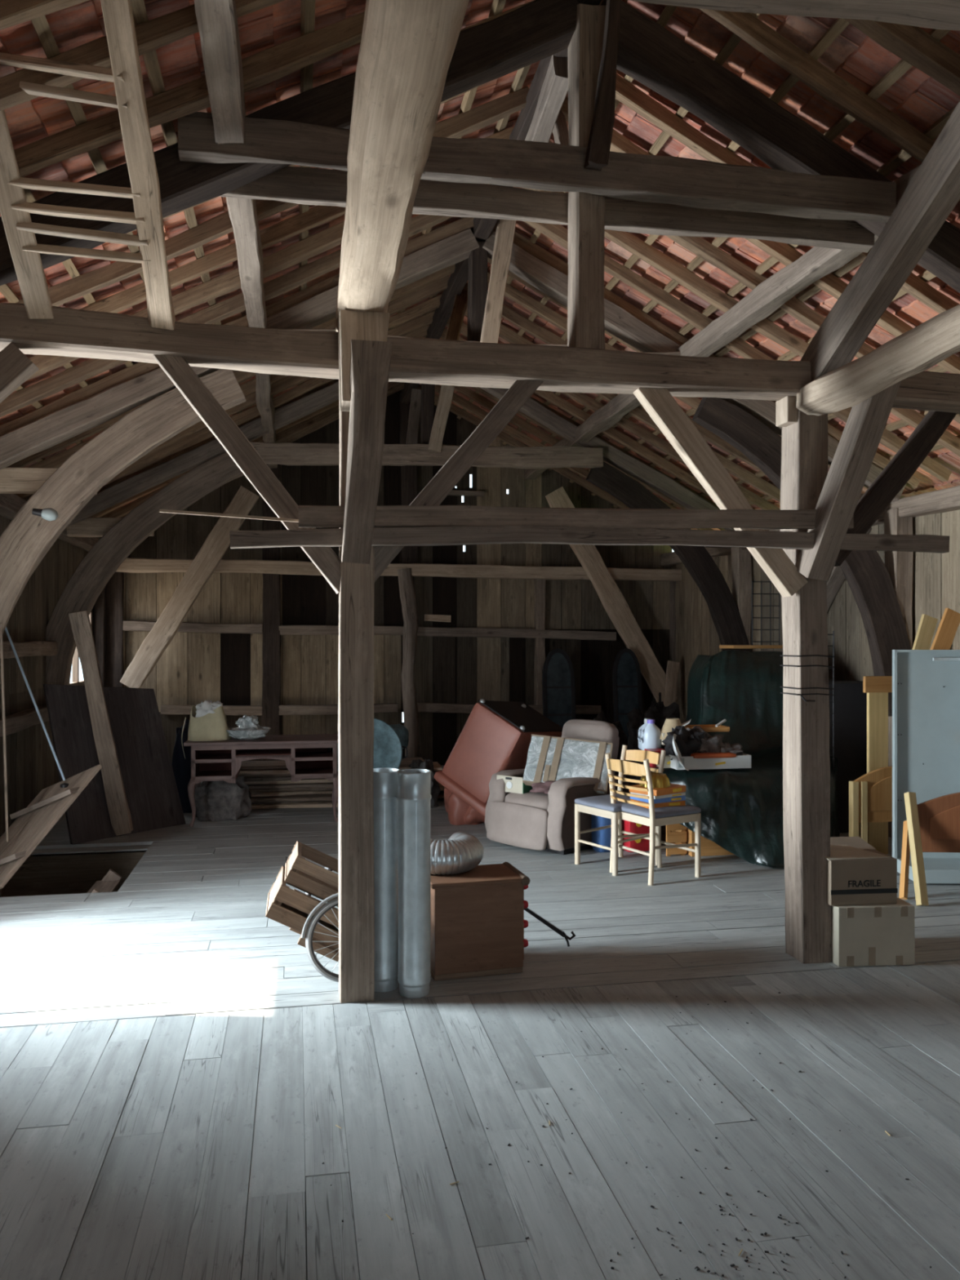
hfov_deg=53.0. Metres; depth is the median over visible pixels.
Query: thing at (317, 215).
rafter
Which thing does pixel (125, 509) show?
rafter
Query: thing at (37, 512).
socket
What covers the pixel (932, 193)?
brace
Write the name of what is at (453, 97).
rafter
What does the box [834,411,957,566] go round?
knee brace
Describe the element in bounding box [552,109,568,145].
brace
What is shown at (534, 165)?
beam
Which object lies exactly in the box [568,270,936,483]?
batten
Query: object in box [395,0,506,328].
batten
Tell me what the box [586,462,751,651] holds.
brace
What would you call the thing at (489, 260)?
rafter
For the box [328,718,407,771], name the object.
tub
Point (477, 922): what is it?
wooden box
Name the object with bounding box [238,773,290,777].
plank
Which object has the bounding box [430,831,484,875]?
duct
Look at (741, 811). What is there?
tarpaulin
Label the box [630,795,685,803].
board game box
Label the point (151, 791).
hatch cover
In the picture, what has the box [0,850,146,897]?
floor opening
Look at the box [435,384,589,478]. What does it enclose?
rafter
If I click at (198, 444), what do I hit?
rafter
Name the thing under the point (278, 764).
plank
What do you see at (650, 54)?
rafter
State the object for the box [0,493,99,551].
wall plate
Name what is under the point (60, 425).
rafter
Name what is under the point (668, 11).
batten
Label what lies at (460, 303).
brace
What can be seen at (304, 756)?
writing desk
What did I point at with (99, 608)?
stud
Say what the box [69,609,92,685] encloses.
window
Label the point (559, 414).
rafter
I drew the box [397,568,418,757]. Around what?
post
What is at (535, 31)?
rafter
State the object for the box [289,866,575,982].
cart
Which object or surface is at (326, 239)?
rafter
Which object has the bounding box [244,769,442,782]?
plank
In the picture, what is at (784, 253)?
rafter
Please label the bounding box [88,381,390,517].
rafter
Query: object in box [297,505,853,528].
wooden beam
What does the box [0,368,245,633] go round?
brace
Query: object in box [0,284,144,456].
batten
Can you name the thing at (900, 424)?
batten
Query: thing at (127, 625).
wall rail
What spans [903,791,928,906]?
rail
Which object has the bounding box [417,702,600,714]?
wall rail
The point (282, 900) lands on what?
wooden crate
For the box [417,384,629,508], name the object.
rafter
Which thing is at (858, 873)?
cardboard box
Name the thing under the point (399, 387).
rafter
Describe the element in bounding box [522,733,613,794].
picture
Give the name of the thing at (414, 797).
pipe
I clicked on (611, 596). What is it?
brace
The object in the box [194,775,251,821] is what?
sack
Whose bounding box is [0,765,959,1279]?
floor
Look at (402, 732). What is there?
funnel
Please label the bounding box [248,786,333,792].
plank
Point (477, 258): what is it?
post
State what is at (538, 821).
recliner armchair
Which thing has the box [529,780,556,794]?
folded cloth
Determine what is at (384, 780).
pipe
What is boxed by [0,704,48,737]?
wall rail
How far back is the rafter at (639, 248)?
6.59 m
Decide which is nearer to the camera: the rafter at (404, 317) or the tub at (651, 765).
the tub at (651, 765)
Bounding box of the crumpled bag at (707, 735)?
[686,725,710,738]
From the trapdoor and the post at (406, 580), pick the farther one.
the post at (406, 580)
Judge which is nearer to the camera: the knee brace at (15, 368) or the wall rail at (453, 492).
the knee brace at (15, 368)
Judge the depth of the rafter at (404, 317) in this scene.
8.73 m
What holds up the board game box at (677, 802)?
on the dining chair at (666, 815)
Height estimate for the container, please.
0.131 m
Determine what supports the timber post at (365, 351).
on the floor
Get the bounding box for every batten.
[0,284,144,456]
[15,384,142,498]
[23,188,133,367]
[31,15,206,427]
[130,0,241,413]
[297,0,315,385]
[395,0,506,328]
[422,64,530,315]
[434,4,676,405]
[457,13,759,419]
[502,28,950,444]
[539,105,956,444]
[546,257,862,471]
[560,17,849,340]
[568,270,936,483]
[591,439,706,495]
[612,355,959,507]
[669,410,928,506]
[748,435,959,505]
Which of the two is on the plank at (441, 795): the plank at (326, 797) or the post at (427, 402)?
the plank at (326, 797)
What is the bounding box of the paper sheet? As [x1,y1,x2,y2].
[674,719,691,728]
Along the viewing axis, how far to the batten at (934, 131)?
5.75 m
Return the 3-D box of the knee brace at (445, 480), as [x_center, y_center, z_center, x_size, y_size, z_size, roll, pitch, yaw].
[-0.147,-0.743,4.411,0.892,1.046,0.087,0,0,-11]
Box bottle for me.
[638,722,647,749]
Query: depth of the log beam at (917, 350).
4.03 m
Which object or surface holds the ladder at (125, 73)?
attached to the rafter at (157, 33)
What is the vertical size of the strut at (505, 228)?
1.000 m
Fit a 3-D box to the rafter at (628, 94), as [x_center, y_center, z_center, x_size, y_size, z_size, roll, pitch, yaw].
[2.175,-2.201,5.441,3.634,1.947,0.084,0,0,-11]
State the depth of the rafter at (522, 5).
4.58 m
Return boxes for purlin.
[194,0,277,468]
[524,164,920,479]
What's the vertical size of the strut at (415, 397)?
0.679 m
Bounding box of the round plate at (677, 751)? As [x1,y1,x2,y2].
[672,733,688,770]
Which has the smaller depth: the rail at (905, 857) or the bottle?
the rail at (905, 857)
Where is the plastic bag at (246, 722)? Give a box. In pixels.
[235,715,260,728]
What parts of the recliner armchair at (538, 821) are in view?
footrest panel, backrest, armrest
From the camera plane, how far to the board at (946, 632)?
7.05 m
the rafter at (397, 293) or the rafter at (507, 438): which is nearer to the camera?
the rafter at (397, 293)
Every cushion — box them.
[444,786,452,812]
[448,792,482,825]
[463,805,484,824]
[504,791,548,810]
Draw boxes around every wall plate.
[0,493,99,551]
[660,484,959,566]
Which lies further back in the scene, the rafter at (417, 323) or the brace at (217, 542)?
the brace at (217, 542)
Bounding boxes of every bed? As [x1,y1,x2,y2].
[848,766,892,842]
[917,791,959,852]
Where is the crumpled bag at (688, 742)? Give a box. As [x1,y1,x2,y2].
[662,725,705,759]
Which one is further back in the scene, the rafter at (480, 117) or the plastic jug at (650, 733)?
the plastic jug at (650, 733)
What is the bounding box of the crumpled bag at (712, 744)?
[697,733,725,752]
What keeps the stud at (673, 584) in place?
on the floor
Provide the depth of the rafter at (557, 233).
6.99 m
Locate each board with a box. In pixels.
[424,614,450,622]
[664,660,679,706]
[719,644,782,648]
[866,692,888,853]
[911,613,937,649]
[930,608,959,649]
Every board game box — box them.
[629,783,685,796]
[630,791,685,799]
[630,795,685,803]
[630,799,685,808]
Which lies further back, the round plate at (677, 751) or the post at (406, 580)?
the post at (406, 580)
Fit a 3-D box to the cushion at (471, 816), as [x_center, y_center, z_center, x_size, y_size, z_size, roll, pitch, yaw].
[0.086,1.493,8.557,0.523,0.275,0.611,0,0,-2]
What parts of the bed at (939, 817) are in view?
inset panel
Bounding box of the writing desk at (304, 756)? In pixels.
[183,733,338,826]
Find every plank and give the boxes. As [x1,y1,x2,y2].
[238,761,442,774]
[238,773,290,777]
[240,757,424,769]
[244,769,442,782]
[244,778,333,784]
[246,782,333,789]
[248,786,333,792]
[248,792,338,802]
[251,782,444,796]
[251,790,444,804]
[251,801,337,808]
[863,675,892,693]
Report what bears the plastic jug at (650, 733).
on the tarpaulin
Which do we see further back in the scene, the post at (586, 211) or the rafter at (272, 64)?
the post at (586, 211)
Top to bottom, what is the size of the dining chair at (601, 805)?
0.825 m
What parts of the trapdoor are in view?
ring plate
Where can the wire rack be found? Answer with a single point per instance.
(833, 634)
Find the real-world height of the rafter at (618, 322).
1.935 m
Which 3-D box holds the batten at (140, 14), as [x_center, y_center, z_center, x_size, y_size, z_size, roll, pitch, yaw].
[-1.770,-2.228,6.346,0.056,0.052,11.130,0,0,-11]
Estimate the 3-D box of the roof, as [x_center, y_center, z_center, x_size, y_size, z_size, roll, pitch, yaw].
[0.435,-2.208,4.873,8.322,2.234,16.010,0,0,-11]
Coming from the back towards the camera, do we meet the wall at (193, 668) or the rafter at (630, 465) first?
the wall at (193, 668)
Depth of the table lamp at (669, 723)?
7.41 m
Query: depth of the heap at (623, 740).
9.90 m
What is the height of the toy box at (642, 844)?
0.300 m
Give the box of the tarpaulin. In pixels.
[653,649,839,868]
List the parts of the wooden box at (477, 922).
knob, knob, knob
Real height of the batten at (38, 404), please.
0.052 m
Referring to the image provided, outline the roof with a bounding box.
[0,0,959,530]
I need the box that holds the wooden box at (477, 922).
[430,861,529,981]
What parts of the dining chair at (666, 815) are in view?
leg, rail, rail, leg, leg, seat, rail, leg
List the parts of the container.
lid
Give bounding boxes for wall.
[0,493,93,836]
[97,389,671,765]
[671,509,959,723]
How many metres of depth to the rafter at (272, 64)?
3.91 m
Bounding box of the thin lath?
[159,509,298,522]
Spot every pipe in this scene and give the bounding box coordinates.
[373,768,399,991]
[396,768,431,998]
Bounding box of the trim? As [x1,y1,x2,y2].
[639,772,671,787]
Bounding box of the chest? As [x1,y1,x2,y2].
[685,827,733,856]
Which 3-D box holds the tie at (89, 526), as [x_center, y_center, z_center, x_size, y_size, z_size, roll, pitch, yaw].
[-3.751,-1.106,9.444,1.033,0.199,0.138,0,0,-11]
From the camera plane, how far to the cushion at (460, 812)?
8.32 m
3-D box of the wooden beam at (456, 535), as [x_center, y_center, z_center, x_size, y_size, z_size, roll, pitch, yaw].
[0.618,-0.456,4.428,3.435,0.133,0.054,0,0,-11]
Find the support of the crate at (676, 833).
on the floor
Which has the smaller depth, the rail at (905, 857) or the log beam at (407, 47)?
the log beam at (407, 47)
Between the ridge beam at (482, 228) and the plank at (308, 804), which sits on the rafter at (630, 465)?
the ridge beam at (482, 228)
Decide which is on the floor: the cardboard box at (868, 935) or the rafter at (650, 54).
the cardboard box at (868, 935)
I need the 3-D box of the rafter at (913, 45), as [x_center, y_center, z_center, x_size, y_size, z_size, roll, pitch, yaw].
[2.417,-2.198,4.172,3.630,1.954,0.090,0,0,-11]
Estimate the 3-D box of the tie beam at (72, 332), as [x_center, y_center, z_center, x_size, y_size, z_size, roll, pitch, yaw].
[0.447,-1.278,4.546,7.183,0.241,0.234,0,0,-11]
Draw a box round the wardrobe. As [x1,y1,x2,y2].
[892,649,959,883]
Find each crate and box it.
[265,866,338,949]
[284,840,338,906]
[666,823,686,856]
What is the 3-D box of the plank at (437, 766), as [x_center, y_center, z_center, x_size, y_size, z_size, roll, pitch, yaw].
[-1.393,1.247,9.384,2.017,0.035,0.500,0,0,-11]
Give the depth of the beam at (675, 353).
7.02 m
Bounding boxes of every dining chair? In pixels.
[574,745,666,875]
[604,752,701,885]
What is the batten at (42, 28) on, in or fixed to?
on the rafter
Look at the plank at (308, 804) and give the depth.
9.16 m
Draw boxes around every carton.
[497,774,533,793]
[656,755,671,768]
[661,733,665,745]
[669,753,751,769]
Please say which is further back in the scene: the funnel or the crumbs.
the funnel
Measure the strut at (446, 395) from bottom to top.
0.697 m
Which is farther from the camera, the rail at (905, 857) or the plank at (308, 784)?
the plank at (308, 784)
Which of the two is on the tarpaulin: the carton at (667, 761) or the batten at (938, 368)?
the carton at (667, 761)
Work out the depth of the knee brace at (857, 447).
4.46 m
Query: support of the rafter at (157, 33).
on the purlin at (216, 20)
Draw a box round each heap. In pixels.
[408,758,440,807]
[588,710,631,785]
[625,697,679,785]
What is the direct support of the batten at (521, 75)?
on the rafter
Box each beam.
[0,302,959,414]
[115,557,681,581]
[177,111,896,222]
[217,166,875,252]
[229,525,950,553]
[249,441,603,468]
[280,328,680,355]
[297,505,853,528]
[335,0,469,332]
[399,0,601,404]
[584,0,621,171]
[629,0,959,31]
[795,304,959,416]
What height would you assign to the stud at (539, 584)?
2.576 m
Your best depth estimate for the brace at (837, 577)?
8.77 m
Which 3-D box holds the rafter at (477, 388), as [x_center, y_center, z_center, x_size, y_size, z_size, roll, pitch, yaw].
[1.142,-2.199,10.850,3.632,1.948,0.089,0,0,-10]
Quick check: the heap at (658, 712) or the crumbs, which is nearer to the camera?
the crumbs
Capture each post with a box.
[337,309,392,1003]
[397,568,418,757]
[420,383,435,444]
[467,240,488,341]
[567,3,606,349]
[731,546,751,644]
[776,395,834,963]
[884,508,913,837]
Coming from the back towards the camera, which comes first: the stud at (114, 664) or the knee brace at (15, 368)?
the stud at (114, 664)
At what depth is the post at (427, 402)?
9.87 m
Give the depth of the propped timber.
7.68 m
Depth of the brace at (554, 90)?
5.14 m
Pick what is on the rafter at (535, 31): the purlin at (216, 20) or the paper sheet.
the purlin at (216, 20)
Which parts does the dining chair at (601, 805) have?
leg, rail, seat, leg, leg, rail, rail, leg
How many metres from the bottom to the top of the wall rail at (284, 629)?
0.122 m
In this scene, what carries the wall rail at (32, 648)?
attached to the wall at (31, 764)
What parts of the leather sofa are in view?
rail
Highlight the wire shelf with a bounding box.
[751,580,780,644]
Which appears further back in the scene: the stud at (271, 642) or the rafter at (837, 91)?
the stud at (271, 642)
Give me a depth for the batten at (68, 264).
4.95 m
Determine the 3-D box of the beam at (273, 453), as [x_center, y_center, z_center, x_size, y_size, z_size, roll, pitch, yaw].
[-0.522,-1.883,9.826,3.685,0.309,0.105,0,0,-11]
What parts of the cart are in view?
frame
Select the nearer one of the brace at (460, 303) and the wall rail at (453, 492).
the brace at (460, 303)
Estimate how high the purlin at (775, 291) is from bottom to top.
0.186 m
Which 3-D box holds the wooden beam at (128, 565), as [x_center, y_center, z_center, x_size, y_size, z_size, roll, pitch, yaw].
[-0.857,-0.865,11.920,7.187,0.199,0.176,0,0,-11]
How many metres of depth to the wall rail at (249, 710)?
11.64 m
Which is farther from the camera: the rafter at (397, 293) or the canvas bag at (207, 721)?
the canvas bag at (207, 721)
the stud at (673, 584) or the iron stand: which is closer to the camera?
the iron stand
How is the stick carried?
on the wooden tray at (708, 728)
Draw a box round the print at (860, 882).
[848,880,880,887]
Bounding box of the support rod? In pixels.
[4,626,65,781]
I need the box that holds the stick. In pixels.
[715,719,726,727]
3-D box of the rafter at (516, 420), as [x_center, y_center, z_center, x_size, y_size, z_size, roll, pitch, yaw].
[1.065,-2.199,11.258,3.630,1.952,0.078,0,0,-10]
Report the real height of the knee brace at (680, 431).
1.050 m
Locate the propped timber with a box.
[67,609,133,835]
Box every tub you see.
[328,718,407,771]
[649,751,661,768]
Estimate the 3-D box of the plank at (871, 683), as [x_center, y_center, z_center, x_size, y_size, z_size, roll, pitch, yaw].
[2.994,0.327,7.107,0.340,0.120,0.030,0,0,-11]
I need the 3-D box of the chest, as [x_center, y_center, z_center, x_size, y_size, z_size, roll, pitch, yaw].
[1.760,1.410,7.340,0.480,0.380,0.400,0,0,-11]
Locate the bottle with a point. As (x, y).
(646, 723)
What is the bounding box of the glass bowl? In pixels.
[226,726,271,740]
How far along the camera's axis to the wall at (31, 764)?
8.64 m
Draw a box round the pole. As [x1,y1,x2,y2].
[0,622,8,842]
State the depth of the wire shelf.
8.85 m
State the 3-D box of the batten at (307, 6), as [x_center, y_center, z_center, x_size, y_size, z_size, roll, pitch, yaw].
[-1.186,-2.537,6.457,0.056,0.052,11.130,0,0,-11]
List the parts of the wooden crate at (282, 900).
panel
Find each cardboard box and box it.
[825,836,897,906]
[831,897,915,966]
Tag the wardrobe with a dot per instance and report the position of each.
(926, 683)
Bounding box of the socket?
[31,508,42,516]
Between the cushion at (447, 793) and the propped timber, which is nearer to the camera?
the propped timber
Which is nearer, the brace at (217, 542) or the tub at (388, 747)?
the tub at (388, 747)
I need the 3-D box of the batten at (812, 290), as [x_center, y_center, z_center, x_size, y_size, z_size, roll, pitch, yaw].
[1.942,-2.228,7.054,0.056,0.052,11.130,0,0,-11]
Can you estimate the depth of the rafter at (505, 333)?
9.31 m
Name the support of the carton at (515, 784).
on the recliner armchair at (538, 821)
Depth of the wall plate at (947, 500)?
7.53 m
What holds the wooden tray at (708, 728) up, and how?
on the crumpled bag at (712, 744)
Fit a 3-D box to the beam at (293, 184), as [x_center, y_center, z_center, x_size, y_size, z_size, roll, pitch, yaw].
[0.322,-2.078,4.632,3.446,0.159,0.072,0,0,-11]
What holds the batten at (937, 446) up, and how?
on the rafter
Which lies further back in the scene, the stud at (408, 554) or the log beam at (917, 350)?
the stud at (408, 554)
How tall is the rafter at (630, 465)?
1.914 m
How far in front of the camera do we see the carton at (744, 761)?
7.10 m
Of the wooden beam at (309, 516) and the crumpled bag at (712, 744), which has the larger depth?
the crumpled bag at (712, 744)
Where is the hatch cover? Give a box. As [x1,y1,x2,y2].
[43,684,185,844]
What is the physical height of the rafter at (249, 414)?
2.001 m
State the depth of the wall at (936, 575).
8.84 m
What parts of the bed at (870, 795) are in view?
post, post, arched panel, inset panel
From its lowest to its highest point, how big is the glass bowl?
0.116 m
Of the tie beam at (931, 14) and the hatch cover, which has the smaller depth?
the tie beam at (931, 14)
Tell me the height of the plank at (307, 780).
0.037 m
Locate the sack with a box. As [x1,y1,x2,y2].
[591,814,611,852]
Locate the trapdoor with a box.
[0,764,102,888]
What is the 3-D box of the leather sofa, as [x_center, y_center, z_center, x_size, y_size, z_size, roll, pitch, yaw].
[0.091,1.118,8.551,1.062,1.228,0.949,0,0,31]
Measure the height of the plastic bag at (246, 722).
0.116 m
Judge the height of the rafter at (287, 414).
1.965 m
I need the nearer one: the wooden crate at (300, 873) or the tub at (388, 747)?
the wooden crate at (300, 873)
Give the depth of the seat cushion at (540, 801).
7.33 m
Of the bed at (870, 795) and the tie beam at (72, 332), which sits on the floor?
the bed at (870, 795)
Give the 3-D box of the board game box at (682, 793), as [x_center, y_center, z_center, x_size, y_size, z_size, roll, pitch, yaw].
[1.215,1.049,6.573,0.290,0.020,0.242,0,0,-35]
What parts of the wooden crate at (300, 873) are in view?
panel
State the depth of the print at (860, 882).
4.75 m
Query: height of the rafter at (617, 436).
1.942 m
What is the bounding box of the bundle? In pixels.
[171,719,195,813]
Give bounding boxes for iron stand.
[658,692,661,702]
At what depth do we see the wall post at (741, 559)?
10.50 m
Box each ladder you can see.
[0,0,175,330]
[86,868,121,893]
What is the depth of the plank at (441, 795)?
9.21 m
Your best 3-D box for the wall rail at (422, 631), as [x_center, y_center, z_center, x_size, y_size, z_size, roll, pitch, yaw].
[0.488,-0.079,12.361,2.613,0.181,0.115,0,0,-11]
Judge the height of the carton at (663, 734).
0.090 m
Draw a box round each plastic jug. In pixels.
[637,718,651,749]
[640,719,661,750]
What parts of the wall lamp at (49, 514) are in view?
bulb glass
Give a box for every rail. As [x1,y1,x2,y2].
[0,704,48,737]
[2,640,57,658]
[122,619,262,634]
[160,704,262,715]
[279,625,403,635]
[279,702,397,715]
[417,626,616,640]
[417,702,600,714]
[447,489,484,496]
[899,820,910,899]
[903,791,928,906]
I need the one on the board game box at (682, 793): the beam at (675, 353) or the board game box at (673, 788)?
the board game box at (673, 788)
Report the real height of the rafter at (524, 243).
1.949 m
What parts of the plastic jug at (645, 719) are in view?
handle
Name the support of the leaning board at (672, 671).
on the floor
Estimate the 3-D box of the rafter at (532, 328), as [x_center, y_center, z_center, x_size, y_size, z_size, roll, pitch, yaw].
[1.542,-2.199,8.751,3.636,1.939,0.087,0,0,-11]
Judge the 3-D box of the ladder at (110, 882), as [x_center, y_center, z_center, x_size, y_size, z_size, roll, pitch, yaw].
[-2.874,2.085,6.553,0.729,0.892,0.580,0,0,-11]
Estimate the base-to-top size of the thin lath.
0.041 m
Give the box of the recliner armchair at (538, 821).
[484,719,629,854]
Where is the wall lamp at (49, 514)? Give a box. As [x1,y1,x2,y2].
[31,507,57,520]
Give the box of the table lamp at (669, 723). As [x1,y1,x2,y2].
[659,718,681,739]
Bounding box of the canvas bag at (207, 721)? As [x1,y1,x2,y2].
[181,699,231,758]
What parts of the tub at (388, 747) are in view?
handle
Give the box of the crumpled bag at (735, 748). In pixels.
[720,742,742,755]
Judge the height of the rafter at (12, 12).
2.004 m
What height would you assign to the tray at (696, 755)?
0.035 m
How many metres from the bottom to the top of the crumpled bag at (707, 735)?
0.142 m
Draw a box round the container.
[644,748,665,768]
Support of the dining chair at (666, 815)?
on the floor
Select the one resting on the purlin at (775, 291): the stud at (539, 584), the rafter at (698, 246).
the rafter at (698, 246)
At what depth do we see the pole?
6.43 m
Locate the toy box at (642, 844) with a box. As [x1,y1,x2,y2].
[622,816,655,852]
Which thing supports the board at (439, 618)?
attached to the wall at (193, 668)
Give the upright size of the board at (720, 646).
0.030 m
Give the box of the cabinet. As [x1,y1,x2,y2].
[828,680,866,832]
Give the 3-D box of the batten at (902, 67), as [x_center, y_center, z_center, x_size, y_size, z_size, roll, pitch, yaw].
[1.359,-2.537,6.942,0.056,0.052,11.130,0,0,-11]
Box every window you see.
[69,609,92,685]
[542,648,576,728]
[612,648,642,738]
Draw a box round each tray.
[684,724,729,732]
[690,752,736,758]
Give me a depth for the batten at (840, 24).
4.63 m
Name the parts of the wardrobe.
panel, handle rail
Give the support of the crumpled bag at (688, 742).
in the carton at (744, 761)
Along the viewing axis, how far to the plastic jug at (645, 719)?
7.66 m
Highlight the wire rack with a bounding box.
[827,631,834,768]
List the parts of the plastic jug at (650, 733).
handle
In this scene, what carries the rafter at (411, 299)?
on the purlin at (216, 20)
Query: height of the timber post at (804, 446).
2.806 m
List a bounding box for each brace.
[0,342,39,403]
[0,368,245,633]
[45,452,244,684]
[120,485,258,688]
[153,354,340,594]
[373,379,543,582]
[444,289,467,340]
[524,54,568,142]
[545,486,678,705]
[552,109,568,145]
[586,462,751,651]
[633,387,808,597]
[692,397,911,716]
[795,380,902,581]
[800,101,959,381]
[826,527,871,612]
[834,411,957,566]
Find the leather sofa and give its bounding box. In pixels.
[434,698,562,825]
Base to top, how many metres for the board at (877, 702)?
1.240 m
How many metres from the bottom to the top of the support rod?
1.147 m
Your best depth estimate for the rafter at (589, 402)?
9.62 m
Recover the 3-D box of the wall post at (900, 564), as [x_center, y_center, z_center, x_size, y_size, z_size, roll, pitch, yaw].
[3.405,0.270,7.825,0.173,2.660,0.173,0,0,-11]
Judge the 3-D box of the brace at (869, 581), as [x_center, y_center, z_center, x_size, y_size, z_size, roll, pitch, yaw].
[2.609,-0.654,7.657,1.928,2.543,0.153,0,0,-11]
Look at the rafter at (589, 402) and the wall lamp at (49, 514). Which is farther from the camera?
the rafter at (589, 402)
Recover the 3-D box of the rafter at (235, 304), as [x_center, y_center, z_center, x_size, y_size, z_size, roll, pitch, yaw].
[-1.750,-2.168,6.377,3.725,2.008,0.085,0,0,-11]
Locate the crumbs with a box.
[322,991,932,1279]
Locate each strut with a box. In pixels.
[405,388,421,444]
[427,384,454,453]
[480,218,515,343]
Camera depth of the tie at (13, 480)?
6.64 m
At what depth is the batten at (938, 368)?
7.53 m
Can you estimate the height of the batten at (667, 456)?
0.052 m
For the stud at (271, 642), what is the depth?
11.73 m
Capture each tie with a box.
[0,466,97,494]
[66,517,154,537]
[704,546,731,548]
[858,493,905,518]
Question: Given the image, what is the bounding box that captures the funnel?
[389,724,408,749]
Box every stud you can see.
[93,586,106,686]
[104,572,124,687]
[261,463,281,760]
[399,404,417,563]
[533,579,545,705]
[669,581,675,662]
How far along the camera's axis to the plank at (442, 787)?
9.21 m
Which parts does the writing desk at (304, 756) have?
leg, leg, frame, leg, leg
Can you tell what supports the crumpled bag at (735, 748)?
on the tray at (696, 755)
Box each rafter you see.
[0,0,88,30]
[0,0,284,111]
[0,0,578,285]
[0,82,486,286]
[0,214,453,417]
[0,217,474,435]
[0,228,479,469]
[7,263,455,467]
[13,11,364,177]
[15,293,441,498]
[16,86,528,306]
[26,221,344,380]
[26,275,449,467]
[28,311,434,498]
[66,381,338,527]
[79,126,513,313]
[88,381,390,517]
[97,378,338,493]
[99,381,402,518]
[105,324,429,484]
[119,382,404,518]
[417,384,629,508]
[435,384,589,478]
[440,328,710,496]
[446,316,780,510]
[449,385,712,529]
[460,0,535,31]
[462,282,763,472]
[464,305,780,502]
[471,386,725,530]
[480,386,735,530]
[482,229,906,502]
[487,257,868,488]
[487,271,701,409]
[493,222,920,488]
[523,187,959,456]
[524,221,951,481]
[529,396,718,507]
[548,140,959,422]
[560,96,959,373]
[600,0,959,293]
[615,73,959,313]
[698,8,935,162]
[844,18,959,96]
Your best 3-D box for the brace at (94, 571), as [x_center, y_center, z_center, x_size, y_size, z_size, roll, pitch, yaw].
[-3.242,-0.661,9.392,2.128,2.556,0.154,0,0,-11]
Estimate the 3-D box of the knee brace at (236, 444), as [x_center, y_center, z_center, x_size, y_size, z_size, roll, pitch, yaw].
[-0.981,-0.741,4.222,0.862,1.072,0.088,0,0,-11]
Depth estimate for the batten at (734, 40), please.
5.17 m

